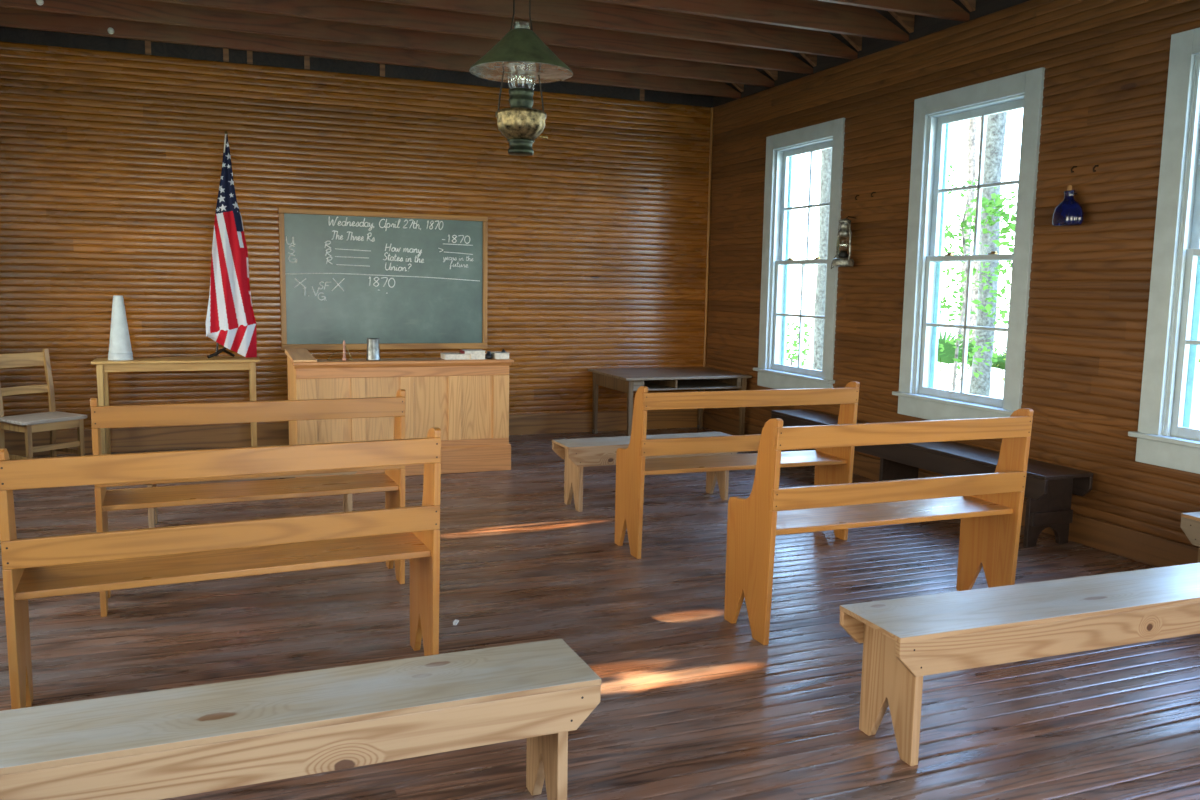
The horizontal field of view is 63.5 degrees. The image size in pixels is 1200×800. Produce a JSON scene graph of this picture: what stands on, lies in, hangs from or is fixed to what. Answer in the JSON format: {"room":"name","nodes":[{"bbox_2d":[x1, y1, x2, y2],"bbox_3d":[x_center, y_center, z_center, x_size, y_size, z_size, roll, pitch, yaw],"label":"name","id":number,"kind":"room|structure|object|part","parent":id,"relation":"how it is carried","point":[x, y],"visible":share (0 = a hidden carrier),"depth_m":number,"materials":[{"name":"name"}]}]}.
{"room":"classroom","nodes":[
{"label":"classroom","id":0,"kind":"room"},
{"bbox_2d":[0,26,713,432],"bbox_3d":[-2.014,-1.392,8.944,7.000,3.550,0.151,-2,7,-21],"label":"wall","id":1,"kind":"structure","parent":0,"point":[111,151],"depth_m":8.54,"materials":[{"name":"brown wood"}]},
{"bbox_2d":[4,408,703,455],"bbox_3d":[-2.014,0.280,9.072,6.700,0.200,0.032,-2,7,-21],"label":"baseboard","id":2,"kind":"structure","parent":1,"relation":"attached to","point":[268,434],"depth_m":8.59,"materials":[{"name":"brown wood"}]},
{"bbox_2d":[278,208,487,350],"bbox_3d":[-1.952,-1.089,8.904,1.880,1.250,0.038,-2,7,-21],"label":"chalkboard","id":3,"kind":"object","parent":1,"relation":"attached to","point":[402,280],"visible":1,"depth_m":8.88,"materials":[{"name":"green stone"}]},
{"bbox_3d":[-1.941,-1.687,8.832,1.880,0.045,0.038,-2,7,-21],"label":"frame rail","id":4,"kind":"part","parent":3,"relation":"part of","materials":[{"name":"brown wood"}]},
{"bbox_3d":[-1.962,-0.495,8.976,1.880,0.055,0.038,-2,7,-21],"label":"frame rail","id":5,"kind":"part","parent":3,"relation":"part of","materials":[{"name":"brown wood"}]},
{"bbox_2d":[703,107,712,390],"bbox_3d":[1.119,-1.450,10.085,0.024,3.100,0.024,-2,7,-21],"label":"trim","id":6,"kind":"structure","parent":1,"relation":"attached to","point":[711,121],"depth_m":10.04,"materials":[{"name":"brown wood"}]},
{"bbox_2d":[0,0,975,100],"bbox_3d":[-0.069,-3.462,3.846,7.600,2.550,11.000,-2,7,-21],"label":"ceiling","id":7,"kind":"structure","parent":0,"point":[698,47],"depth_m":7.26,"materials":[{"name":"brown wood"}]},
{"bbox_2d":[36,0,43,4],"bbox_3d":[-3.861,-2.747,6.678,0.048,0.048,0.040,-2,7,-21],"label":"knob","id":8,"kind":"object","parent":7,"relation":"attached to","point":[39,2],"visible":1,"depth_m":6.67,"materials":[{"name":"white ceramic"}]},
{"bbox_2d":[107,27,113,33],"bbox_3d":[-3.727,-2.815,7.383,0.048,0.048,0.040,-2,7,-21],"label":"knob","id":9,"kind":"object","parent":7,"relation":"attached to","point":[110,30],"visible":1,"depth_m":7.37,"materials":[{"name":"white ceramic"}]},
{"bbox_2d":[469,0,572,155],"bbox_3d":[-0.341,-1.712,4.227,0.456,1.255,0.456,-2,7,-21],"label":"oil lamp","id":10,"kind":"object","parent":7,"relation":"hanging from","point":[520,56],"visible":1,"depth_m":4.20,"materials":[{"name":"green metal"}]},
{"bbox_3d":[-0.405,-1.795,4.191,0.077,1.085,0.008,-2,7,-21],"label":"hanging rod","id":11,"kind":"part","parent":10,"relation":"part of","materials":[{"name":"metal"}]},
{"bbox_3d":[-0.344,-1.528,4.249,0.456,0.180,0.456,-2,7,-21],"label":"lamp shade","id":12,"kind":"part","parent":10,"relation":"part of","materials":[{"name":"green metal"}]},
{"bbox_3d":[-0.348,-1.315,4.275,0.112,0.105,0.112,-2,7,-21],"label":"burner","id":13,"kind":"part","parent":10,"relation":"part of","materials":[{"name":"green metal"}]},
{"bbox_3d":[-0.274,-1.798,4.242,0.077,1.085,0.008,-2,7,-21],"label":"hanging rod","id":14,"kind":"part","parent":10,"relation":"part of","materials":[{"name":"metal"}]},
{"bbox_2d":[0,427,1199,799],"bbox_3d":[-0.130,1.085,4.348,6.900,0.200,10.500,-2,7,-21],"label":"floor","id":15,"kind":"structure","parent":0,"point":[692,706],"depth_m":3.99,"materials":[{"name":"brown wood"}]},
{"bbox_2d":[0,349,86,458],"bbox_3d":[-4.157,0.104,7.178,0.469,0.930,0.489,5,8,30],"label":"wooden chair","id":16,"kind":"object","parent":15,"relation":"on","point":[53,420],"visible":0.86,"depth_m":7.18,"materials":[{"name":"brown wood"}]},
{"bbox_3d":[-4.411,0.108,7.104,0.090,0.930,0.034,5,8,30],"label":"post","id":17,"kind":"part","parent":16,"relation":"part of","materials":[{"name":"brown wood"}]},
{"bbox_3d":[-4.238,0.193,7.010,0.325,0.060,0.018,5,8,30],"label":"rail","id":18,"kind":"part","parent":16,"relation":"part of","materials":[{"name":"brown wood"}]},
{"bbox_3d":[-4.090,0.388,6.945,0.035,0.425,0.035,5,8,30],"label":"leg","id":19,"kind":"part","parent":16,"relation":"part of","materials":[{"name":"brown wood"}]},
{"bbox_3d":[-4.135,0.133,7.168,0.415,0.025,0.489,5,8,30],"label":"seat","id":20,"kind":"part","parent":16,"relation":"part of","materials":[{"name":"beige wood"}]},
{"bbox_3d":[-4.216,0.072,7.434,0.090,0.930,0.034,5,8,30],"label":"post","id":21,"kind":"part","parent":16,"relation":"part of","materials":[{"name":"brown wood"}]},
{"bbox_3d":[-3.987,0.188,7.087,0.020,0.060,0.360,5,8,30],"label":"rail","id":22,"kind":"part","parent":16,"relation":"part of","materials":[{"name":"brown wood"}]},
{"bbox_3d":[-3.895,0.351,7.275,0.035,0.425,0.035,5,8,30],"label":"leg","id":23,"kind":"part","parent":16,"relation":"part of","materials":[{"name":"brown wood"}]},
{"bbox_2d":[91,356,259,454],"bbox_3d":[-3.478,0.067,8.034,1.250,0.822,0.430,-2,7,-21],"label":"side table","id":24,"kind":"object","parent":15,"relation":"on","point":[197,363],"visible":0.8,"depth_m":7.87,"materials":[{"name":"brown wood"}]},
{"bbox_3d":[-3.942,0.114,7.669,0.045,0.800,0.045,-2,7,-21],"label":"leg","id":25,"kind":"part","parent":24,"relation":"part of","materials":[{"name":"brown wood"}]},
{"bbox_3d":[-4.069,0.073,7.987,0.045,0.800,0.045,-2,7,-21],"label":"leg","id":26,"kind":"part","parent":24,"relation":"part of","materials":[{"name":"brown wood"}]},
{"bbox_2d":[108,295,132,359],"bbox_3d":[-3.859,-0.581,7.779,0.185,0.512,0.185,-5,9,-41],"label":"paper cone","id":27,"kind":"object","parent":24,"relation":"on","point":[120,348],"visible":1,"depth_m":7.73,"materials":[{"name":"white paper"}]},
{"bbox_2d":[206,131,256,357],"bbox_3d":[-3.064,-1.273,8.000,0.394,1.855,0.209,-2,7,-21],"label":"flag","id":28,"kind":"object","parent":24,"relation":"on","point":[230,318],"visible":1,"depth_m":7.97,"materials":[{"name":"fabric"}]},
{"bbox_3d":[-3.013,0.042,8.403,0.045,0.800,0.045,-2,7,-21],"label":"leg","id":29,"kind":"part","parent":24,"relation":"part of","materials":[{"name":"brown wood"}]},
{"bbox_3d":[-2.887,0.082,8.084,0.045,0.800,0.045,-2,7,-21],"label":"leg","id":30,"kind":"part","parent":24,"relation":"part of","materials":[{"name":"brown wood"}]},
{"bbox_2d":[0,427,440,708],"bbox_3d":[-1.310,0.583,3.496,1.401,0.960,0.407,-2,8,-25],"label":"bench","id":31,"kind":"object","parent":15,"relation":"on","point":[50,566],"visible":0.94,"depth_m":3.32,"materials":[{"name":"brown wood"}]},
{"bbox_3d":[-1.223,0.208,3.278,1.399,0.094,0.027,-2,8,-25],"label":"rail","id":32,"kind":"part","parent":31,"relation":"part of","materials":[{"name":"brown wood"}]},
{"bbox_3d":[-1.232,0.460,3.319,1.399,0.092,0.027,-2,8,-25],"label":"rail","id":33,"kind":"part","parent":31,"relation":"part of","materials":[{"name":"brown wood"}]},
{"bbox_3d":[-1.322,0.582,3.522,1.360,0.025,0.350,-2,8,-25],"label":"seat","id":34,"kind":"part","parent":31,"relation":"part of","materials":[{"name":"brown wood"}]},
{"bbox_2d":[90,389,405,616],"bbox_3d":[-1.639,0.433,4.625,1.346,0.975,0.407,-2,8,-24],"label":"bench","id":35,"kind":"object","parent":15,"relation":"on","point":[392,481],"visible":0.72,"depth_m":4.48,"materials":[{"name":"brown wood"}]},
{"bbox_3d":[-1.556,0.053,4.405,1.344,0.095,0.027,-2,8,-24],"label":"rail","id":36,"kind":"part","parent":35,"relation":"part of","materials":[{"name":"brown wood"}]},
{"bbox_3d":[-1.565,0.309,4.447,1.344,0.094,0.027,-2,8,-24],"label":"rail","id":37,"kind":"part","parent":35,"relation":"part of","materials":[{"name":"brown wood"}]},
{"bbox_3d":[-1.651,0.433,4.652,1.307,0.025,0.350,-2,8,-24],"label":"seat","id":38,"kind":"part","parent":35,"relation":"part of","materials":[{"name":"brown wood"}]},
{"bbox_2d":[147,472,356,527],"bbox_3d":[-2.141,0.539,5.980,1.339,0.422,0.320,-2,7,-20],"label":"bench","id":39,"kind":"object","parent":15,"relation":"on","point":[347,498],"visible":0.21,"depth_m":5.89,"materials":[{"name":"brown wood"}]},
{"bbox_3d":[-2.672,0.562,5.783,0.031,0.406,0.274,-2,7,-20],"label":"leg","id":40,"kind":"part","parent":39,"relation":"part of","materials":[{"name":"brown wood"}]},
{"bbox_3d":[-1.611,0.533,6.179,0.031,0.406,0.274,-2,7,-20],"label":"leg","id":41,"kind":"part","parent":39,"relation":"part of","materials":[{"name":"brown wood"}]},
{"bbox_2d":[0,638,600,799],"bbox_3d":[-0.962,0.981,2.422,1.950,0.440,0.320,-2,7,-22],"label":"bench","id":42,"kind":"object","parent":15,"relation":"on","point":[183,741],"visible":1,"depth_m":2.40,"materials":[{"name":"brown wood"}]},
{"bbox_3d":[-0.152,0.963,2.752,0.030,0.423,0.274,-2,7,-22],"label":"leg","id":43,"kind":"part","parent":42,"relation":"part of","materials":[{"name":"brown wood"}]},
{"bbox_2d":[285,349,513,477],"bbox_3d":[-1.634,0.072,7.831,1.670,0.925,0.930,-2,7,-21],"label":"desk","id":44,"kind":"object","parent":15,"relation":"on","point":[468,400],"visible":0.74,"depth_m":7.49,"materials":[{"name":"brown wood"}]},
{"bbox_3d":[-2.393,0.122,7.568,0.022,0.862,0.870,-2,7,-21],"label":"panel","id":45,"kind":"part","parent":44,"relation":"part of","materials":[{"name":"brown wood"}]},
{"bbox_2d":[327,340,352,360],"bbox_3d":[-1.959,-0.376,7.290,0.188,0.155,0.050,-2,7,-21],"label":"wire stand","id":46,"kind":"object","parent":44,"relation":"on","point":[344,343],"visible":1,"depth_m":7.29,"materials":[{"name":"brown metal"}]},
{"bbox_2d":[366,338,380,360],"bbox_3d":[-1.733,-0.389,7.391,0.108,0.165,0.148,-2,7,-21],"label":"tankard","id":47,"kind":"object","parent":44,"relation":"on","point":[373,350],"visible":1,"depth_m":7.33,"materials":[{"name":"grey metal"}]},
{"bbox_3d":[-1.486,0.053,7.439,1.620,0.660,0.018,-2,7,-21],"label":"panel","id":48,"kind":"part","parent":44,"relation":"part of","materials":[{"name":"brown wood"}]},
{"bbox_2d":[290,358,513,365],"bbox_3d":[-1.506,-0.299,7.477,1.670,0.026,0.270,-2,7,-21],"label":"countertop","id":49,"kind":"structure","parent":44,"relation":"on","point":[385,361],"depth_m":7.37,"materials":[{"name":"brown wood"}]},
{"bbox_3d":[-1.474,-0.226,7.389,1.620,0.097,0.016,-2,7,-21],"label":"rail","id":50,"kind":"part","parent":44,"relation":"part of","materials":[{"name":"brown wood"}]},
{"bbox_3d":[-1.468,-0.262,7.378,1.645,0.022,0.033,-2,7,-21],"label":"moulding","id":51,"kind":"part","parent":44,"relation":"part of","materials":[{"name":"brown wood"}]},
{"bbox_2d":[441,353,469,359],"bbox_3d":[-1.132,-0.345,7.625,0.213,0.042,0.150,-2,7,-21],"label":"book","id":52,"kind":"object","parent":44,"relation":"on","point":[446,356],"visible":0.95,"depth_m":7.56,"materials":[{"name":"white paper"}]},
{"bbox_2d":[460,349,485,353],"bbox_3d":[-1.006,-0.382,7.659,0.173,0.024,0.140,-2,7,-21],"label":"book","id":53,"kind":"object","parent":52,"relation":"on","point":[478,351],"visible":1,"depth_m":7.61,"materials":[{"name":"white paper"}]},
{"bbox_3d":[-1.484,0.353,7.459,1.620,0.060,0.016,-2,7,-21],"label":"rail","id":54,"kind":"part","parent":44,"relation":"part of","materials":[{"name":"brown wood"}]},
{"bbox_2d":[470,354,484,359],"bbox_3d":[-0.984,-0.349,7.672,0.118,0.044,0.150,-2,7,-23],"label":"book","id":55,"kind":"object","parent":44,"relation":"on","point":[472,356],"visible":0.66,"depth_m":7.60,"materials":[{"name":"white paper"}]},
{"bbox_2d":[485,351,491,358],"bbox_3d":[-0.882,-0.357,7.690,0.056,0.060,0.056,-2,7,-21],"label":"pot","id":56,"kind":"object","parent":44,"relation":"on","point":[488,355],"visible":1,"depth_m":7.67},
{"bbox_2d":[491,352,508,358],"bbox_3d":[-0.798,-0.356,7.745,0.118,0.048,0.150,-2,7,-21],"label":"book","id":57,"kind":"object","parent":44,"relation":"on","point":[495,355],"visible":0.78,"depth_m":7.68,"materials":[{"name":"white paper"}]},
{"bbox_2d":[552,432,736,511],"bbox_3d":[0.331,0.487,6.699,1.300,0.440,0.320,-2,7,-22],"label":"bench","id":58,"kind":"object","parent":15,"relation":"on","point":[578,453],"visible":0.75,"depth_m":6.51,"materials":[{"name":"brown wood"}]},
{"bbox_3d":[-0.177,0.512,6.490,0.030,0.423,0.274,-2,7,-22],"label":"leg","id":59,"kind":"part","parent":58,"relation":"part of","materials":[{"name":"brown wood"}]},
{"bbox_3d":[0.839,0.478,6.911,0.030,0.423,0.274,-2,7,-22],"label":"leg","id":60,"kind":"part","parent":58,"relation":"part of","materials":[{"name":"brown wood"}]},
{"bbox_2d":[588,367,751,435],"bbox_3d":[0.662,0.045,9.547,1.310,0.645,0.980,-2,7,-21],"label":"table","id":61,"kind":"object","parent":15,"relation":"on","point":[626,380],"visible":0.85,"depth_m":9.35,"materials":[{"name":"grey wood"}]},
{"bbox_3d":[-0.047,0.022,9.737,0.050,0.621,0.045,-2,7,-21],"label":"leg","id":62,"kind":"part","parent":61,"relation":"part of","materials":[{"name":"brown wood"}]},
{"bbox_3d":[0.274,0.125,8.929,0.050,0.621,0.045,-2,7,-21],"label":"leg","id":63,"kind":"part","parent":61,"relation":"part of","materials":[{"name":"wood"}]},
{"bbox_2d":[633,379,741,390],"bbox_3d":[0.674,-0.155,9.502,1.160,0.015,0.865,-2,7,-21],"label":"shelf","id":64,"kind":"object","parent":61,"relation":"attached to","point":[683,384],"depth_m":9.35,"materials":[{"name":"grey wood"}]},
{"bbox_3d":[1.055,-0.011,10.171,0.050,0.621,0.045,-2,7,-21],"label":"leg","id":65,"kind":"part","parent":61,"relation":"part of","materials":[{"name":"brown wood"}]},
{"bbox_3d":[1.376,0.092,9.363,0.050,0.621,0.045,-2,7,-21],"label":"leg","id":66,"kind":"part","parent":61,"relation":"part of","materials":[{"name":"brown wood"}]},
{"bbox_2d":[615,381,859,558],"bbox_3d":[0.794,0.363,5.641,1.360,0.955,0.407,-2,7,-20],"label":"bench","id":67,"kind":"object","parent":15,"relation":"on","point":[834,465],"visible":0.8,"depth_m":5.43,"materials":[{"name":"brown wood"}]},
{"bbox_3d":[0.858,0.241,5.459,1.358,0.092,0.027,-2,7,-20],"label":"rail","id":68,"kind":"part","parent":67,"relation":"part of","materials":[{"name":"brown wood"}]},
{"bbox_3d":[0.784,0.362,5.668,1.320,0.025,0.350,-2,7,-20],"label":"seat","id":69,"kind":"part","parent":67,"relation":"part of","materials":[{"name":"brown wood"}]},
{"bbox_3d":[0.867,-0.009,5.417,1.358,0.093,0.027,-2,7,-20],"label":"rail","id":70,"kind":"part","parent":67,"relation":"part of","materials":[{"name":"brown wood"}]},
{"bbox_2d":[724,408,1032,644],"bbox_3d":[1.264,0.515,4.405,1.346,0.965,0.407,-2,7,-21],"label":"bench","id":71,"kind":"object","parent":15,"relation":"on","point":[989,506],"visible":0.94,"depth_m":4.25,"materials":[{"name":"brown wood"}]},
{"bbox_3d":[1.253,0.515,4.432,1.307,0.025,0.350,-2,7,-21],"label":"seat","id":72,"kind":"part","parent":71,"relation":"part of","materials":[{"name":"brown wood"}]},
{"bbox_3d":[1.331,0.392,4.224,1.344,0.093,0.027,-2,7,-21],"label":"rail","id":73,"kind":"part","parent":71,"relation":"part of","materials":[{"name":"brown wood"}]},
{"bbox_3d":[1.340,0.139,4.182,1.344,0.094,0.027,-2,7,-21],"label":"rail","id":74,"kind":"part","parent":71,"relation":"part of","materials":[{"name":"brown wood"}]},
{"bbox_2d":[771,409,1092,546],"bbox_3d":[2.166,0.480,6.977,0.370,0.450,2.950,-2,7,-21],"label":"bench","id":75,"kind":"object","parent":15,"relation":"on","point":[1049,488],"visible":0.56,"depth_m":6.10,"materials":[{"name":"black wood"}]},
{"bbox_3d":[1.674,0.334,8.215,0.324,0.426,0.030,-2,7,-21],"label":"leg","id":76,"kind":"part","parent":75,"relation":"part of","materials":[{"name":"brown wood"}]},
{"bbox_3d":[2.160,0.490,6.992,0.324,0.426,0.030,-2,7,-21],"label":"leg","id":77,"kind":"part","parent":75,"relation":"part of","materials":[{"name":"black wood"}]},
{"bbox_3d":[2.657,0.650,5.742,0.324,0.426,0.030,-2,7,-21],"label":"leg","id":78,"kind":"part","parent":75,"relation":"part of","materials":[{"name":"black wood"}]},
{"bbox_2d":[839,563,1199,765],"bbox_3d":[1.770,0.901,3.475,1.950,0.440,0.320,-2,7,-21],"label":"bench","id":79,"kind":"object","parent":15,"relation":"on","point":[906,640],"visible":1,"depth_m":3.23,"materials":[{"name":"brown wood"}]},
{"bbox_3d":[0.951,0.932,3.169,0.030,0.423,0.274,-2,7,-21],"label":"leg","id":80,"kind":"part","parent":79,"relation":"part of","materials":[{"name":"brown wood"}]},
{"bbox_2d":[1180,512,1199,562],"bbox_3d":[3.193,0.839,4.153,0.352,0.449,1.300,-2,7,-21],"label":"bench","id":81,"kind":"object","parent":15,"relation":"on","point":[1190,522],"visible":0.8,"depth_m":4.61,"materials":[{"name":"wood"}]},
{"bbox_3d":[2.991,0.783,4.662,0.301,0.432,0.030,-2,7,-21],"label":"leg","id":82,"kind":"part","parent":81,"relation":"part of","materials":[{"name":"brown wood"}]},
{"bbox_2d":[704,0,1199,546],"bbox_3d":[3.069,-0.878,5.423,0.151,3.550,10.500,-2,7,-21],"label":"wall","id":83,"kind":"structure","parent":0,"point":[1105,63],"depth_m":6.03,"materials":[{"name":"brown wood"}]},
{"bbox_2d":[753,118,844,388],"bbox_3d":[1.807,-1.216,8.563,0.240,2.305,1.240,-2,7,-21],"label":"window","id":84,"kind":"structure","parent":83,"relation":"in","point":[781,149],"depth_m":8.83,"materials":[{"name":"white paint"}]},
{"bbox_3d":[1.555,-1.358,9.014,0.032,2.140,0.130,-2,7,-21],"label":"casing","id":85,"kind":"part","parent":84,"relation":"part of","materials":[{"name":"white paint"}]},
{"bbox_3d":[1.730,-0.223,8.659,0.110,0.027,1.240,-2,7,-21],"label":"sill","id":86,"kind":"part","parent":84,"relation":"part of","materials":[{"name":"white paint"}]},
{"bbox_3d":[1.792,-0.738,8.618,0.035,1.008,0.892,-2,7,-21],"label":"sash","id":87,"kind":"part","parent":84,"relation":"part of","materials":[{"name":"white paint"}]},
{"bbox_3d":[1.765,-2.294,8.409,0.032,0.130,0.920,-2,7,-21],"label":"head casing","id":88,"kind":"part","parent":84,"relation":"part of","materials":[{"name":"white paint"}]},
{"bbox_3d":[1.846,-1.710,8.515,0.035,1.028,0.892,-2,7,-21],"label":"sash","id":89,"kind":"part","parent":84,"relation":"part of","materials":[{"name":"white paint"}]},
{"bbox_3d":[1.940,-1.234,8.044,0.032,2.140,0.130,-2,7,-21],"label":"casing","id":90,"kind":"part","parent":84,"relation":"part of","materials":[{"name":"white paint"}]},
{"bbox_2d":[831,216,855,268],"bbox_3d":[1.957,-1.258,7.749,0.188,0.420,0.176,2,7,9],"label":"wall lantern","id":91,"kind":"object","parent":83,"relation":"hanging from","point":[844,228],"visible":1,"depth_m":7.70,"materials":[{"name":"metal"}]},
{"bbox_3d":[1.947,-1.106,7.766,0.172,0.072,0.172,-2,7,-21],"label":"oil tank","id":92,"kind":"part","parent":91,"relation":"part of","materials":[{"name":"metal"}]},
{"bbox_3d":[1.948,-1.169,7.758,0.084,0.058,0.084,-2,7,-21],"label":"burner","id":93,"kind":"part","parent":91,"relation":"part of","materials":[{"name":"metal"}]},
{"bbox_2d":[703,411,1198,567],"bbox_3d":[2.971,0.803,5.588,0.032,0.170,10.180,-2,7,-21],"label":"baseboard","id":94,"kind":"structure","parent":83,"relation":"attached to","point":[1143,547],"depth_m":5.64,"materials":[{"name":"brown wood"}]},
{"bbox_2d":[892,67,1044,419],"bbox_3d":[2.559,-0.975,6.671,0.240,2.305,1.240,-2,7,-21],"label":"window","id":95,"kind":"structure","parent":83,"relation":"in","point":[934,115],"depth_m":6.80,"materials":[{"name":"white paint"}]},
{"bbox_3d":[2.307,-1.117,7.122,0.032,2.140,0.130,-2,7,-21],"label":"casing","id":96,"kind":"part","parent":95,"relation":"part of","materials":[{"name":"white paint"}]},
{"bbox_3d":[2.482,0.019,6.767,0.110,0.027,1.240,-2,7,-21],"label":"sill","id":97,"kind":"part","parent":95,"relation":"part of","materials":[{"name":"white paint"}]},
{"bbox_3d":[2.544,-0.497,6.726,0.035,1.008,0.892,-2,7,-21],"label":"sash","id":98,"kind":"part","parent":95,"relation":"part of","materials":[{"name":"white paint"}]},
{"bbox_3d":[2.517,-2.052,6.517,0.032,0.130,0.920,-2,7,-21],"label":"head casing","id":99,"kind":"part","parent":95,"relation":"part of","materials":[{"name":"white paint"}]},
{"bbox_3d":[2.598,-1.468,6.624,0.035,1.028,0.892,-2,7,-21],"label":"sash","id":100,"kind":"part","parent":95,"relation":"part of","materials":[{"name":"white paint"}]},
{"bbox_3d":[2.692,-0.993,6.153,0.032,2.140,0.130,-2,7,-21],"label":"casing","id":101,"kind":"part","parent":95,"relation":"part of","materials":[{"name":"white paint"}]},
{"bbox_2d":[1052,185,1082,226],"bbox_3d":[2.794,-1.158,5.768,0.106,0.240,0.216,-2,7,-21],"label":"bottle","id":102,"kind":"object","parent":83,"relation":"hanging from","point":[1069,212],"visible":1,"depth_m":5.74,"materials":[{"name":"blue glass"}]},
{"bbox_2d":[1128,28,1199,473],"bbox_3d":[3.312,-0.733,4.780,0.240,2.305,1.240,-2,7,-21],"label":"window","id":103,"kind":"structure","parent":83,"relation":"in","point":[1172,341],"depth_m":5.21,"materials":[{"name":"white paint"}]},
{"bbox_3d":[3.234,0.260,4.875,0.110,0.027,1.240,-2,7,-21],"label":"sill","id":104,"kind":"part","parent":103,"relation":"part of","materials":[{"name":"white paint"}]},
{"bbox_3d":[3.296,-0.255,4.835,0.035,1.008,0.892,-2,7,-21],"label":"sash","id":105,"kind":"part","parent":103,"relation":"part of","materials":[{"name":"white paint"}]},
{"bbox_3d":[3.350,-1.227,4.732,0.035,1.028,0.892,-2,7,-21],"label":"sash","id":106,"kind":"part","parent":103,"relation":"part of","materials":[{"name":"white paint"}]},
{"bbox_3d":[3.269,-1.811,4.625,0.032,0.130,0.920,-2,7,-21],"label":"head casing","id":107,"kind":"part","parent":103,"relation":"part of","materials":[{"name":"white paint"}]},
{"label":"outside","id":108,"kind":"structure","parent":0,"visible":0},
{"bbox_2d":[786,310,1199,428],"bbox_3d":[1.090,0.732,10.369,120.000,0.001,120.000,-2,7,-21],"label":"ground","id":109,"kind":"structure","parent":108,"point":[997,383],"depth_m":26.15,"materials":[{"name":"white"}]},
{"bbox_2d":[786,317,813,366],"bbox_3d":[3.203,-1.738,17.196,0.933,3.341,2.027,5,8,31],"label":"bush","id":110,"kind":"object","parent":109,"relation":"on","point":[794,344],"visible":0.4,"depth_m":17.72,"materials":[{"name":"green plant"}]},
{"bbox_2d":[812,148,831,370],"bbox_3d":[3.504,-3.514,14.806,0.339,7.463,0.345,-2,7,-21],"label":"tree","id":111,"kind":"object","parent":109,"relation":"on","point":[826,155],"visible":0.29,"depth_m":14.90,"materials":[{"name":"grey plant"}]},
{"bbox_2d":[958,118,977,348],"bbox_3d":[10.948,-7.051,28.474,0.322,11.467,0.386,-2,7,-21],"label":"tree","id":112,"kind":"object","parent":109,"relation":"on","point":[972,126],"visible":0.21,"depth_m":28.43,"materials":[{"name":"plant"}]},
{"bbox_2d":[937,328,1000,390],"bbox_3d":[5.764,-0.591,16.349,1.717,1.366,1.886,-2,7,-21],"label":"palmetto","id":113,"kind":"object","parent":109,"relation":"on","point":[949,354],"visible":0.16,"depth_m":15.92,"materials":[{"name":"green plant"}]},
{"bbox_3d":[5.752,-0.335,16.394,1.015,0.846,0.825,3,7,14],"label":"stem","id":114,"kind":"part","parent":113,"relation":"part of","materials":[{"name":"green plant"}]},
{"bbox_2d":[969,184,979,366],"bbox_3d":[9.535,-6.515,23.857,0.381,11.457,0.388,-2,7,-21],"label":"tree","id":115,"kind":"object","parent":109,"relation":"on","point":[976,275],"visible":0.11,"depth_m":24.26,"materials":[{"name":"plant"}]},
{"bbox_2d":[968,117,981,342],"bbox_3d":[10.549,-6.846,26.723,0.376,11.468,0.358,-2,7,-21],"label":"tree","id":116,"kind":"object","parent":109,"relation":"on","point":[971,305],"visible":0.06,"depth_m":27.09,"materials":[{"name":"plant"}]},
{"bbox_2d":[938,165,1017,390],"bbox_3d":[4.788,-1.182,12.032,0.754,3.530,1.921,-2,7,-21],"label":"sapling","id":117,"kind":"object","parent":109,"relation":"on","point":[998,203],"visible":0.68,"depth_m":12.10,"materials":[{"name":"green plant"}]},
{"bbox_2d":[969,111,1007,396],"bbox_3d":[5.296,-3.268,13.021,0.312,7.459,0.339,-2,7,-21],"label":"tree","id":118,"kind":"object","parent":109,"relation":"on","point":[996,123],"visible":0.45,"depth_m":13.06,"materials":[{"name":"grey plant"}]},
{"bbox_2d":[992,347,1005,372],"bbox_3d":[7.718,-0.552,17.665,1.429,1.040,1.498,-2,7,-21],"label":"palmetto","id":119,"kind":"object","parent":109,"relation":"on","point":[1001,363],"visible":0.12,"depth_m":17.57,"materials":[{"name":"green plant"}]}
]}

